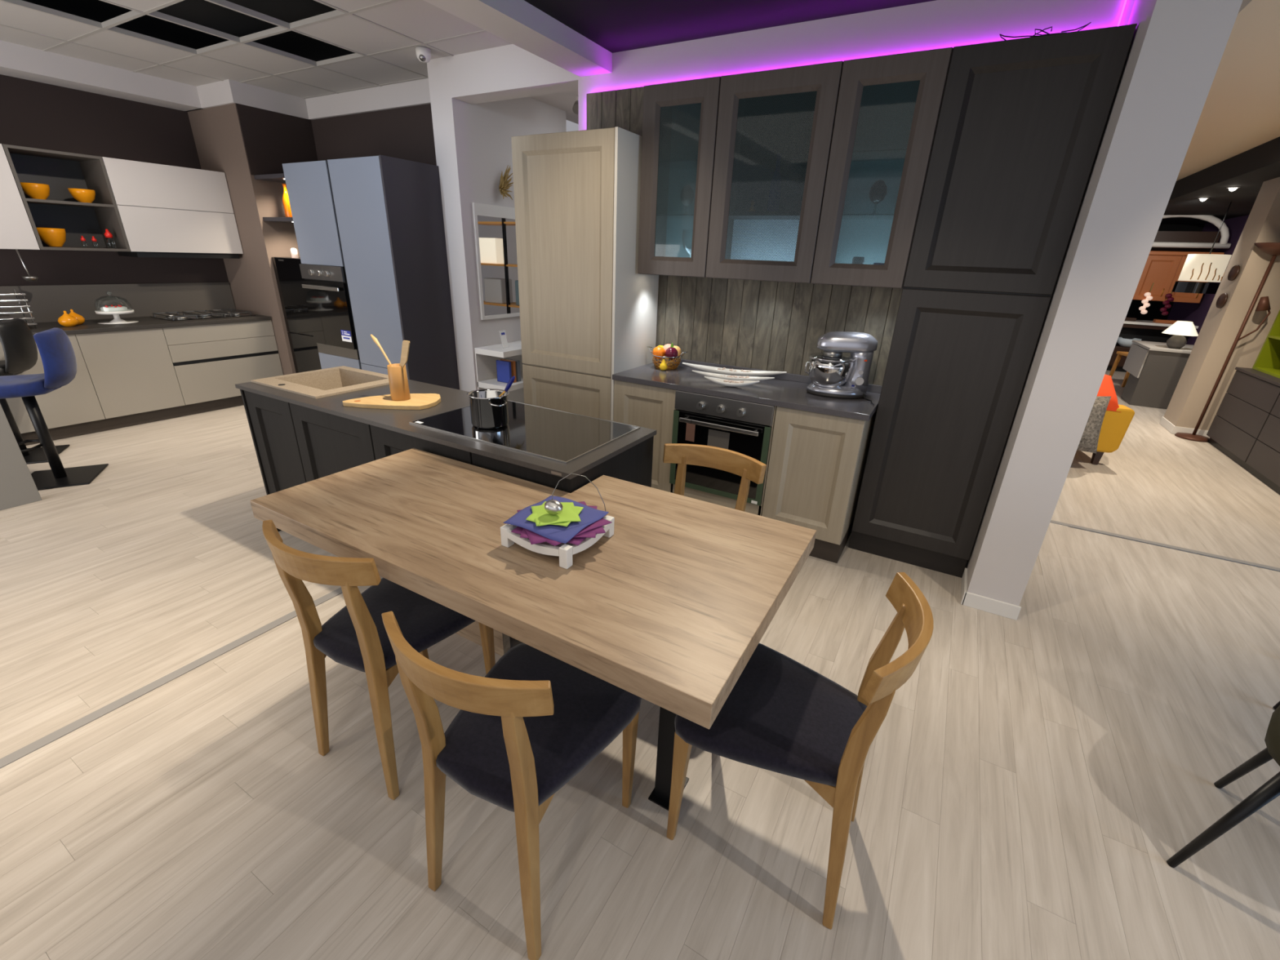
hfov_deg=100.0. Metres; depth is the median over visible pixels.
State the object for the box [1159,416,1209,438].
baseboard
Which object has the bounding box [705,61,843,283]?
upper cabinet
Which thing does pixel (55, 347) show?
bar stool
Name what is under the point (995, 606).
baseboard
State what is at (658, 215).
shelf
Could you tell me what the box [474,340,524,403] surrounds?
corner shelf
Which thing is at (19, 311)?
tray
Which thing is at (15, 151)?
shelf
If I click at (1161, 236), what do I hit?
shelf
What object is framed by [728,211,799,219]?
shelf
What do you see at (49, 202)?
shelf
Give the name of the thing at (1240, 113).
ceiling
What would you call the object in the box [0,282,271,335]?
countertop
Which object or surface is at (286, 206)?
vase
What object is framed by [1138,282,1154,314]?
onion braid
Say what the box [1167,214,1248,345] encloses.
wall
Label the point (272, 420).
door
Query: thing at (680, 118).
upper cabinet
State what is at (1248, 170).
ceiling
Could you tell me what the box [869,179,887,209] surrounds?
ornament
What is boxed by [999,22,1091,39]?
cable
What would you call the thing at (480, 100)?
wall
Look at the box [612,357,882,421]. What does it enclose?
countertop
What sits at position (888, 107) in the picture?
upper cabinet
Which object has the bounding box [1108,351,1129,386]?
stool
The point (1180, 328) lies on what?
table lamp
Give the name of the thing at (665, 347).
peach
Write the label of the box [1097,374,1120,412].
cushion
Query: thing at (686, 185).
ornament
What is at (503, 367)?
book
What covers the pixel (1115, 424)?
armchair
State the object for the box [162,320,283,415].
base unit
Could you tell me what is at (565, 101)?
ceiling
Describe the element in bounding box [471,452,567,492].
kitchen island
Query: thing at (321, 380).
basin
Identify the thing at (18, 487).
kitchen island
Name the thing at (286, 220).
niche shelf
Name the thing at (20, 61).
trim
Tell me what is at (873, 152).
shelf
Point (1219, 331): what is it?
wall column
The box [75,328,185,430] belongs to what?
base unit
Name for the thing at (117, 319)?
cake stand
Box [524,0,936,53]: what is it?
ceiling
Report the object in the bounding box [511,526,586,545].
napkin
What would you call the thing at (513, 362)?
book
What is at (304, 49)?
ceiling
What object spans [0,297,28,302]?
tray
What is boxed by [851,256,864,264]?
glass
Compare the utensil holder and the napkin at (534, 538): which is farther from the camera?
the utensil holder
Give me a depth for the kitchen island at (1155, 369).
6.85 m
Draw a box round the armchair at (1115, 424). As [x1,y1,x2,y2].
[1090,404,1134,464]
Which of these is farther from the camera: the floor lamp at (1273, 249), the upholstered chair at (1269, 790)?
the floor lamp at (1273, 249)
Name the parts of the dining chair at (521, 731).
leg, backrest, leg, seat, rail, leg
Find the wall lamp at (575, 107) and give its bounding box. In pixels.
[572,95,578,114]
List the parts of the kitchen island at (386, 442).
panel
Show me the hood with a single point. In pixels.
(134, 254)
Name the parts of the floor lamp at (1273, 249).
reading arm, lamp shade, lamp shade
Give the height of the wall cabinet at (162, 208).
0.720 m
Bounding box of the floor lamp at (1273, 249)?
[1174,242,1279,442]
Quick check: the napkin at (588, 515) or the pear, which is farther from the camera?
the pear
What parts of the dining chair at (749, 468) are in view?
leg, backrest, leg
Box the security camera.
[415,46,431,62]
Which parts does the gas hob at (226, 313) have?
burner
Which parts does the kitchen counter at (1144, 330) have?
drawer, rail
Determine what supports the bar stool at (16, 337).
on the floor
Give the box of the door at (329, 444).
[288,402,375,482]
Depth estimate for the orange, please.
3.52 m
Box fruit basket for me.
[646,346,688,369]
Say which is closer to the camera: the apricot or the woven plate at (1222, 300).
the apricot
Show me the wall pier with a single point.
(216, 131)
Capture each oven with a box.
[299,263,357,349]
[669,390,774,506]
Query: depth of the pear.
3.48 m
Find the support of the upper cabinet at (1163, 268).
attached to the wall at (1196, 313)
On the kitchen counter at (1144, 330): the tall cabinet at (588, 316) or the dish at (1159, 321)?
the dish at (1159, 321)
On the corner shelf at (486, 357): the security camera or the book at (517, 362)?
the book at (517, 362)
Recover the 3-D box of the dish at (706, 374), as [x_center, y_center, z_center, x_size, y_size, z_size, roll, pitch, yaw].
[0.562,-0.625,3.270,0.500,0.045,0.070,8,23,14]
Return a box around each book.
[496,360,511,382]
[499,359,516,382]
[506,358,520,382]
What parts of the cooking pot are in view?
handle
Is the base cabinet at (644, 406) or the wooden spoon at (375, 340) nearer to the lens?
the wooden spoon at (375, 340)
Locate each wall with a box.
[0,74,234,302]
[235,102,317,175]
[311,103,436,165]
[426,0,1134,391]
[1126,222,1204,320]
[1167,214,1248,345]
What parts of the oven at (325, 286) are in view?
knob, knob, handle, control panel, knob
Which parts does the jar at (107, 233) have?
lid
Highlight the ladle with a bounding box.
[15,248,38,281]
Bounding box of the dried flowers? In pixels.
[498,164,513,199]
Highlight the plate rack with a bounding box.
[0,288,37,328]
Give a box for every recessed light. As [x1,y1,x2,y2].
[1198,197,1208,201]
[1226,186,1239,191]
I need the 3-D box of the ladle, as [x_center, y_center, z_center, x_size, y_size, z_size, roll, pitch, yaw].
[-4.947,-1.727,4.325,0.094,0.240,0.094,14,26,27]
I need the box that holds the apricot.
[673,345,681,356]
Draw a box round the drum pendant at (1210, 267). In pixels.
[1171,201,1231,293]
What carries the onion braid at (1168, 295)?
hanging from the upper cabinet at (1163, 268)
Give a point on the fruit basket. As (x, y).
(670, 366)
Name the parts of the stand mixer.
speed knob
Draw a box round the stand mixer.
[804,331,877,399]
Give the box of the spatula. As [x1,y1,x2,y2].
[399,340,409,368]
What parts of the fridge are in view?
door, door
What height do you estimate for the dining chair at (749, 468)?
0.846 m
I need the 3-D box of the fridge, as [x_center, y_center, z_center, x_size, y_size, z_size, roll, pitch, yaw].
[-3.121,-1.528,5.589,0.860,1.430,0.604,14,26,27]
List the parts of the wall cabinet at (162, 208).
panel, panel, panel, door, door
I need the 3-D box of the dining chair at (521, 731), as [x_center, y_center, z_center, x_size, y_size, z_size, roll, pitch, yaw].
[-0.290,0.657,1.372,0.441,0.846,0.519,13,25,24]
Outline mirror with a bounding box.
[471,202,519,319]
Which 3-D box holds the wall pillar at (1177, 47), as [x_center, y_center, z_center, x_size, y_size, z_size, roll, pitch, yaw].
[2.415,-1.131,3.107,0.220,3.000,2.520,14,26,27]
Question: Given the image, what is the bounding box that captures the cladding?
[567,435,653,493]
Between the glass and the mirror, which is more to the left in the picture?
the mirror
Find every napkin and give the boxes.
[502,495,608,543]
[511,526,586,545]
[516,501,605,544]
[520,505,596,537]
[525,501,583,526]
[531,502,581,526]
[533,518,611,546]
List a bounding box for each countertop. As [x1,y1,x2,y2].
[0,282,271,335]
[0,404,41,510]
[235,379,656,479]
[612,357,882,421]
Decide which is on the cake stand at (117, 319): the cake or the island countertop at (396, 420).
the cake
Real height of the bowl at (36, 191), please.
0.115 m
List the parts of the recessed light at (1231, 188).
bulb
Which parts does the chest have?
drawer, drawer, drawer, drawer, drawer, drawer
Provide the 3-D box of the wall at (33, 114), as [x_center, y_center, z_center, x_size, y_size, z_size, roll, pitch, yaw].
[-5.435,-1.804,4.126,0.200,2.900,5.500,14,26,27]
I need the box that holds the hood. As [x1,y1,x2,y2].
[117,251,239,258]
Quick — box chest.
[1206,366,1279,494]
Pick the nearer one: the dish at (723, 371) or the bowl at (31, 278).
the dish at (723, 371)
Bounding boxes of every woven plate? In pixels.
[1215,293,1227,308]
[1227,264,1239,280]
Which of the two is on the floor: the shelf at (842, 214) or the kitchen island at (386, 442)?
the kitchen island at (386, 442)
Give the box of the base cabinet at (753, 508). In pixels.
[670,405,776,515]
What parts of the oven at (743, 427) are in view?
knob, handle, knob, control panel, knob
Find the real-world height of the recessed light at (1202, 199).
0.040 m
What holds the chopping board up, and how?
on the island countertop at (396, 420)
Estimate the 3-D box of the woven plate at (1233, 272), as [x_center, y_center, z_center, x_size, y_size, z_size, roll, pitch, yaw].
[5.853,-2.045,5.302,0.030,0.150,0.150,11,24,20]
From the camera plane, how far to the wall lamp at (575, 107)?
4.53 m
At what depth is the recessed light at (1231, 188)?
5.59 m
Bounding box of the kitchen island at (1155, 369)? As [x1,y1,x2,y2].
[1120,340,1193,408]
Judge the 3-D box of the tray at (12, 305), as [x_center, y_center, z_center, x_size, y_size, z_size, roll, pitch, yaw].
[-4.991,-1.355,4.189,0.210,0.012,0.280,14,26,27]
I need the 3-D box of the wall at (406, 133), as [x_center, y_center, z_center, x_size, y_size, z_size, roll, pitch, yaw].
[-2.346,-2.204,5.369,2.110,2.900,0.156,14,26,27]
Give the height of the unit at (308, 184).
2.165 m
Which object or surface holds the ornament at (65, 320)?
on the countertop at (47, 304)
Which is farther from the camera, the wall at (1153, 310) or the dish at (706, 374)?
the wall at (1153, 310)
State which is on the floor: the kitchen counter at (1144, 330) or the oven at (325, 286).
the kitchen counter at (1144, 330)
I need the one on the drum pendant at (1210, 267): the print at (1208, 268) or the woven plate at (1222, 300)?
the print at (1208, 268)
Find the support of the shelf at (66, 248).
attached to the wall cabinet at (162, 208)
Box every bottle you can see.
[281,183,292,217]
[766,153,782,211]
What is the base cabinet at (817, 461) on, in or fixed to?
on the floor
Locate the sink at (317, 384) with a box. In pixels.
[250,365,389,398]
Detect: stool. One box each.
[0,318,70,463]
[0,327,108,489]
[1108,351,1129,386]
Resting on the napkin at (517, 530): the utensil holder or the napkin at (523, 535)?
the napkin at (523, 535)
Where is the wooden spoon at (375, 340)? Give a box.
[370,334,392,366]
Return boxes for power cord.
[862,393,875,405]
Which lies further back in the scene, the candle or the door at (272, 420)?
the candle
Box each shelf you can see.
[6,144,99,161]
[26,198,114,207]
[43,246,127,251]
[253,173,285,182]
[262,217,293,222]
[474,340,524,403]
[656,214,693,218]
[658,159,697,169]
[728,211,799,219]
[841,213,893,219]
[851,148,906,161]
[1150,231,1221,252]
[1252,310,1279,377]
[1253,366,1279,377]
[1268,335,1279,339]
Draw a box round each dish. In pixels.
[682,362,786,376]
[692,370,774,381]
[704,376,759,386]
[1124,316,1136,321]
[1152,319,1177,324]
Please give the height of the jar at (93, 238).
0.091 m
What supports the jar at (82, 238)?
on the wall cabinet at (162, 208)
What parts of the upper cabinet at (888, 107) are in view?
glass pane, panel, panel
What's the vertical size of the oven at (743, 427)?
0.592 m
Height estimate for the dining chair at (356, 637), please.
0.846 m
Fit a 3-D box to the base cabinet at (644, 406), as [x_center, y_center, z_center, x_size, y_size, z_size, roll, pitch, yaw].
[0.147,-0.279,3.652,0.439,0.848,0.550,14,26,27]
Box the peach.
[662,343,671,356]
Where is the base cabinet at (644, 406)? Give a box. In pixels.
[613,379,675,492]
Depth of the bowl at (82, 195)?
4.47 m
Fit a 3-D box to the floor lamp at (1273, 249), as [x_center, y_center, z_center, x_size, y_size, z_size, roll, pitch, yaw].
[5.876,-1.315,5.316,0.340,1.885,0.340,14,26,27]
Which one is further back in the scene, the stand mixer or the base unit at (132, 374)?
the base unit at (132, 374)
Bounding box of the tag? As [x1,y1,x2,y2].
[685,421,695,441]
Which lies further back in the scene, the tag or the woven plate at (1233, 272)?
the woven plate at (1233, 272)
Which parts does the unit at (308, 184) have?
door, filler panel, drawer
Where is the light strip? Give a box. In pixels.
[1117,0,1126,26]
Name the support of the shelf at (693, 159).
attached to the upper cabinet at (680, 118)
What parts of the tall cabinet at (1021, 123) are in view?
panel, door, panel, door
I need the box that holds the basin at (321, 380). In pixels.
[280,369,383,390]
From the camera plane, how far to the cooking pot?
2.23 m
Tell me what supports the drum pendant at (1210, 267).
hanging from the ceiling at (1248, 170)
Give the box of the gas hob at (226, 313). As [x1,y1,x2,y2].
[150,308,255,320]
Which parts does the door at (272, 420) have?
end panel, panel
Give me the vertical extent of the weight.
0.119 m
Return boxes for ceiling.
[0,0,512,98]
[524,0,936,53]
[529,90,578,124]
[1160,136,1279,223]
[1176,0,1279,181]
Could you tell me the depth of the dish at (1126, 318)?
9.16 m
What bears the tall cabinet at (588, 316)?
on the floor
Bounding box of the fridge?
[271,257,321,373]
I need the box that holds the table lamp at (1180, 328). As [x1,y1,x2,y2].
[1161,320,1198,348]
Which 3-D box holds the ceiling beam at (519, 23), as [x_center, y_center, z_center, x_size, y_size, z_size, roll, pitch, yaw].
[-1.774,-1.755,0.944,0.240,0.280,6.000,14,26,27]
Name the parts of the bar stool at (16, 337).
seat, post, backrest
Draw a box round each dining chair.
[262,520,495,799]
[381,611,641,959]
[662,443,766,511]
[666,572,933,929]
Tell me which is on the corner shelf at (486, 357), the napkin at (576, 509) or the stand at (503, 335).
the stand at (503, 335)
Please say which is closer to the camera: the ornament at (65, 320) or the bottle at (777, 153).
the bottle at (777, 153)
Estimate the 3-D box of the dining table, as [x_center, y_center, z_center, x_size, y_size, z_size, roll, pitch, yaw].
[-0.364,0.481,1.844,1.597,0.803,0.828,14,26,27]
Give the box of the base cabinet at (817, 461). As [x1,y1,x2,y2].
[761,406,877,563]
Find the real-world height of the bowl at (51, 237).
0.140 m
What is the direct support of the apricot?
in the fruit basket
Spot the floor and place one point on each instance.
(167, 792)
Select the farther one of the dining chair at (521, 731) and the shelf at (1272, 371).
the shelf at (1272, 371)
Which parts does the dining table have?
support panel, leg, foot plate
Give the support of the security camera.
attached to the ceiling at (304, 49)
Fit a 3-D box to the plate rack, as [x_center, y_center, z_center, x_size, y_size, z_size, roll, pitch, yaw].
[-4.992,-1.331,4.199,0.210,0.290,0.280,14,26,27]
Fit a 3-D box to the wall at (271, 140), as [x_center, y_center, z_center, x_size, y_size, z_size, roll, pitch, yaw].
[-3.428,-3.192,5.139,0.008,0.556,0.669,14,26,27]
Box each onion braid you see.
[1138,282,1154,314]
[1160,291,1173,315]
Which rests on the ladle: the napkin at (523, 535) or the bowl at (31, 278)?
the bowl at (31, 278)
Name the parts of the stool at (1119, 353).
leg, seat, leg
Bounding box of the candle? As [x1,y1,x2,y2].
[290,248,298,257]
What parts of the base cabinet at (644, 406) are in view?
panel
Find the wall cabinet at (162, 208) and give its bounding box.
[0,143,243,253]
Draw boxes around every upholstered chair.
[1166,705,1279,867]
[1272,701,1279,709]
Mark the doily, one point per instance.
(128, 322)
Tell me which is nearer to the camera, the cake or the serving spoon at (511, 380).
the serving spoon at (511, 380)
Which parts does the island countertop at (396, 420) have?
maker plate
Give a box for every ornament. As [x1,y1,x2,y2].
[57,311,78,326]
[68,309,84,324]
[680,185,693,214]
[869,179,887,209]
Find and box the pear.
[659,358,667,370]
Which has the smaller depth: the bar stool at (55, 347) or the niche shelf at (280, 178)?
the bar stool at (55, 347)
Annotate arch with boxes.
[1151,215,1231,248]
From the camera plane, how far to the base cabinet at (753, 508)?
3.24 m
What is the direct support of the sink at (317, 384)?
in the island countertop at (396, 420)
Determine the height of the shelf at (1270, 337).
0.020 m
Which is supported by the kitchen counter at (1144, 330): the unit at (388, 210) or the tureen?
the tureen
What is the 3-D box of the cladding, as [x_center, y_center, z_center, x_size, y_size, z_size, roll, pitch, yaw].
[-0.111,0.289,2.263,0.015,0.852,0.599,14,26,27]
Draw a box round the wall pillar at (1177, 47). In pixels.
[964,0,1243,605]
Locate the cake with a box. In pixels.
[100,304,127,311]
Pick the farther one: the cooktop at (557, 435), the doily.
the doily
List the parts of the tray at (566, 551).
rail, rail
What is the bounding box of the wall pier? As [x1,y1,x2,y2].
[187,102,299,374]
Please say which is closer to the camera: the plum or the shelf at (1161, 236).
the plum
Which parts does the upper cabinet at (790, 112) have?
panel, panel, glass pane, panel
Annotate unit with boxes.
[0,333,106,445]
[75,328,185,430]
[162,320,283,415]
[282,160,361,369]
[327,155,459,389]
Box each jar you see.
[80,235,88,247]
[91,235,99,248]
[104,229,116,248]
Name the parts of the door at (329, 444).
panel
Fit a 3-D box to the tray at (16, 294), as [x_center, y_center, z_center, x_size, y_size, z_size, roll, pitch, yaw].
[-4.988,-1.438,4.154,0.210,0.012,0.280,14,26,27]
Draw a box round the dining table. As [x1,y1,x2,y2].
[249,448,816,810]
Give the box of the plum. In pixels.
[665,342,678,359]
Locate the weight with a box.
[544,473,605,515]
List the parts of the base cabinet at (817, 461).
panel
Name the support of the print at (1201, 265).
on the drum pendant at (1210, 267)
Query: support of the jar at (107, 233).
on the wall cabinet at (162, 208)
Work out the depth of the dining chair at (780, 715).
1.34 m
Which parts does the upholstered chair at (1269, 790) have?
leg, leg, seat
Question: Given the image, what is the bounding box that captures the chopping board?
[342,393,440,409]
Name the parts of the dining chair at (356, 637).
leg, backrest, leg, rail, seat, leg, leg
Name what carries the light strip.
attached to the wall at (480, 100)
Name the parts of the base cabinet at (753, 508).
filler panel, panel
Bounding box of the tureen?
[1116,337,1141,346]
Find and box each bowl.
[19,182,49,199]
[22,275,38,281]
[36,227,66,247]
[67,187,95,203]
[804,356,853,387]
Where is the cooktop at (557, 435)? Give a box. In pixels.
[408,400,639,463]
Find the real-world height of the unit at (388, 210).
2.170 m
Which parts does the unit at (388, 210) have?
door, door, panel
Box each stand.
[93,290,133,323]
[499,331,508,347]
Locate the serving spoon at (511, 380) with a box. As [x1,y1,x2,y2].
[498,375,515,396]
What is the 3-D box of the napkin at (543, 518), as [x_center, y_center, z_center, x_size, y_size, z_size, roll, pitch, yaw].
[-0.239,0.095,1.518,0.123,0.011,0.122,-5,24,-16]
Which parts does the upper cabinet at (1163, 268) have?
panel, door, door, cornice, panel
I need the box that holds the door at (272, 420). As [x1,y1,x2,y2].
[240,389,306,531]
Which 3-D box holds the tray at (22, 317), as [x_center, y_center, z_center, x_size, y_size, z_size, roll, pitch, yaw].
[-4.994,-1.272,4.224,0.210,0.012,0.280,14,26,27]
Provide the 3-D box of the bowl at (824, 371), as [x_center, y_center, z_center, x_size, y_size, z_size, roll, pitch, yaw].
[1.060,-0.606,3.009,0.245,0.158,0.241,14,26,27]
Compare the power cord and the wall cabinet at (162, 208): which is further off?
the wall cabinet at (162, 208)
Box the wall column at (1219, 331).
[1163,177,1279,430]
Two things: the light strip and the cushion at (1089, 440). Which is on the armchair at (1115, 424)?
the cushion at (1089, 440)
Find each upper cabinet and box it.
[637,75,720,277]
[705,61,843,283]
[810,47,953,288]
[1132,250,1224,303]
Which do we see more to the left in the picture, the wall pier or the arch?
the wall pier
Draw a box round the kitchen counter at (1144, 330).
[1106,320,1198,372]
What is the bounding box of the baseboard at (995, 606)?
[960,568,1021,620]
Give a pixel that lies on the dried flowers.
(504, 185)
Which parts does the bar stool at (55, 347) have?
seat, post, backrest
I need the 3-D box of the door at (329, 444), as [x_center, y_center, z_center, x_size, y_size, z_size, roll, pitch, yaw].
[-1.335,-0.016,2.891,0.620,0.845,0.565,14,26,27]
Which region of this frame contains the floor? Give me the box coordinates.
[0,369,1279,959]
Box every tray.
[0,292,26,296]
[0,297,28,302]
[0,303,30,308]
[0,309,32,314]
[0,315,35,320]
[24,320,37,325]
[500,515,614,568]
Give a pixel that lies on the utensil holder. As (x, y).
(397, 376)
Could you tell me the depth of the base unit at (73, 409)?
4.39 m
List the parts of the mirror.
frame, frame, frame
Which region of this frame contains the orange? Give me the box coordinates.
[652,346,665,359]
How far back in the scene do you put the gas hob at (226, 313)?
5.30 m
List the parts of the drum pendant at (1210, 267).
lamp shade, cord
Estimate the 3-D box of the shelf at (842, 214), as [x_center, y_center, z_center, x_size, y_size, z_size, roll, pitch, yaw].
[1.195,-1.348,2.750,0.409,0.006,0.265,14,26,27]
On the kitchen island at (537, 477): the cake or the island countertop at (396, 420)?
the island countertop at (396, 420)
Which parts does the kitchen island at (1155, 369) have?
door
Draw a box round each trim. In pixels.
[0,40,431,119]
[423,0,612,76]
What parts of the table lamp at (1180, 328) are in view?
lamp shade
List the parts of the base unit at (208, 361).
drawer, drawer, drawer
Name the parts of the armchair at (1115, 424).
leg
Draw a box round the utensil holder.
[386,363,410,400]
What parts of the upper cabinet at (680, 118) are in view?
panel, glass pane, panel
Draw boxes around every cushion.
[1076,395,1111,453]
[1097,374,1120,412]
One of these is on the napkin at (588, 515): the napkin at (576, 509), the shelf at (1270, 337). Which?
the napkin at (576, 509)
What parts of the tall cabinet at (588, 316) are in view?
door, panel, door, panel, panel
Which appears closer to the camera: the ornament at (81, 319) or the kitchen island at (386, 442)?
the kitchen island at (386, 442)
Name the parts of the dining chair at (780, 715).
leg, seat, rail, leg, leg, backrest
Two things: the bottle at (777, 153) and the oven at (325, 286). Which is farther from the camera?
the oven at (325, 286)
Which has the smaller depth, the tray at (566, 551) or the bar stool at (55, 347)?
the tray at (566, 551)
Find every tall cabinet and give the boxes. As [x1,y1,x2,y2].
[511,126,658,421]
[848,23,1137,577]
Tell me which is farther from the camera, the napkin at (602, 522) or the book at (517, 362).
the book at (517, 362)
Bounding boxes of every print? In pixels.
[1197,262,1204,279]
[1204,262,1212,279]
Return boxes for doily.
[97,320,137,324]
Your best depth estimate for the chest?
4.83 m
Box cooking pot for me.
[466,388,509,429]
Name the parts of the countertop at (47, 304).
panel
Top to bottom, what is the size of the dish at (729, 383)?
0.047 m
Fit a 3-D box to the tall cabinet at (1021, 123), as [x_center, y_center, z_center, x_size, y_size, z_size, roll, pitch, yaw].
[1.616,-0.687,2.717,0.604,2.426,0.335,14,26,27]
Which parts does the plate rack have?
post, post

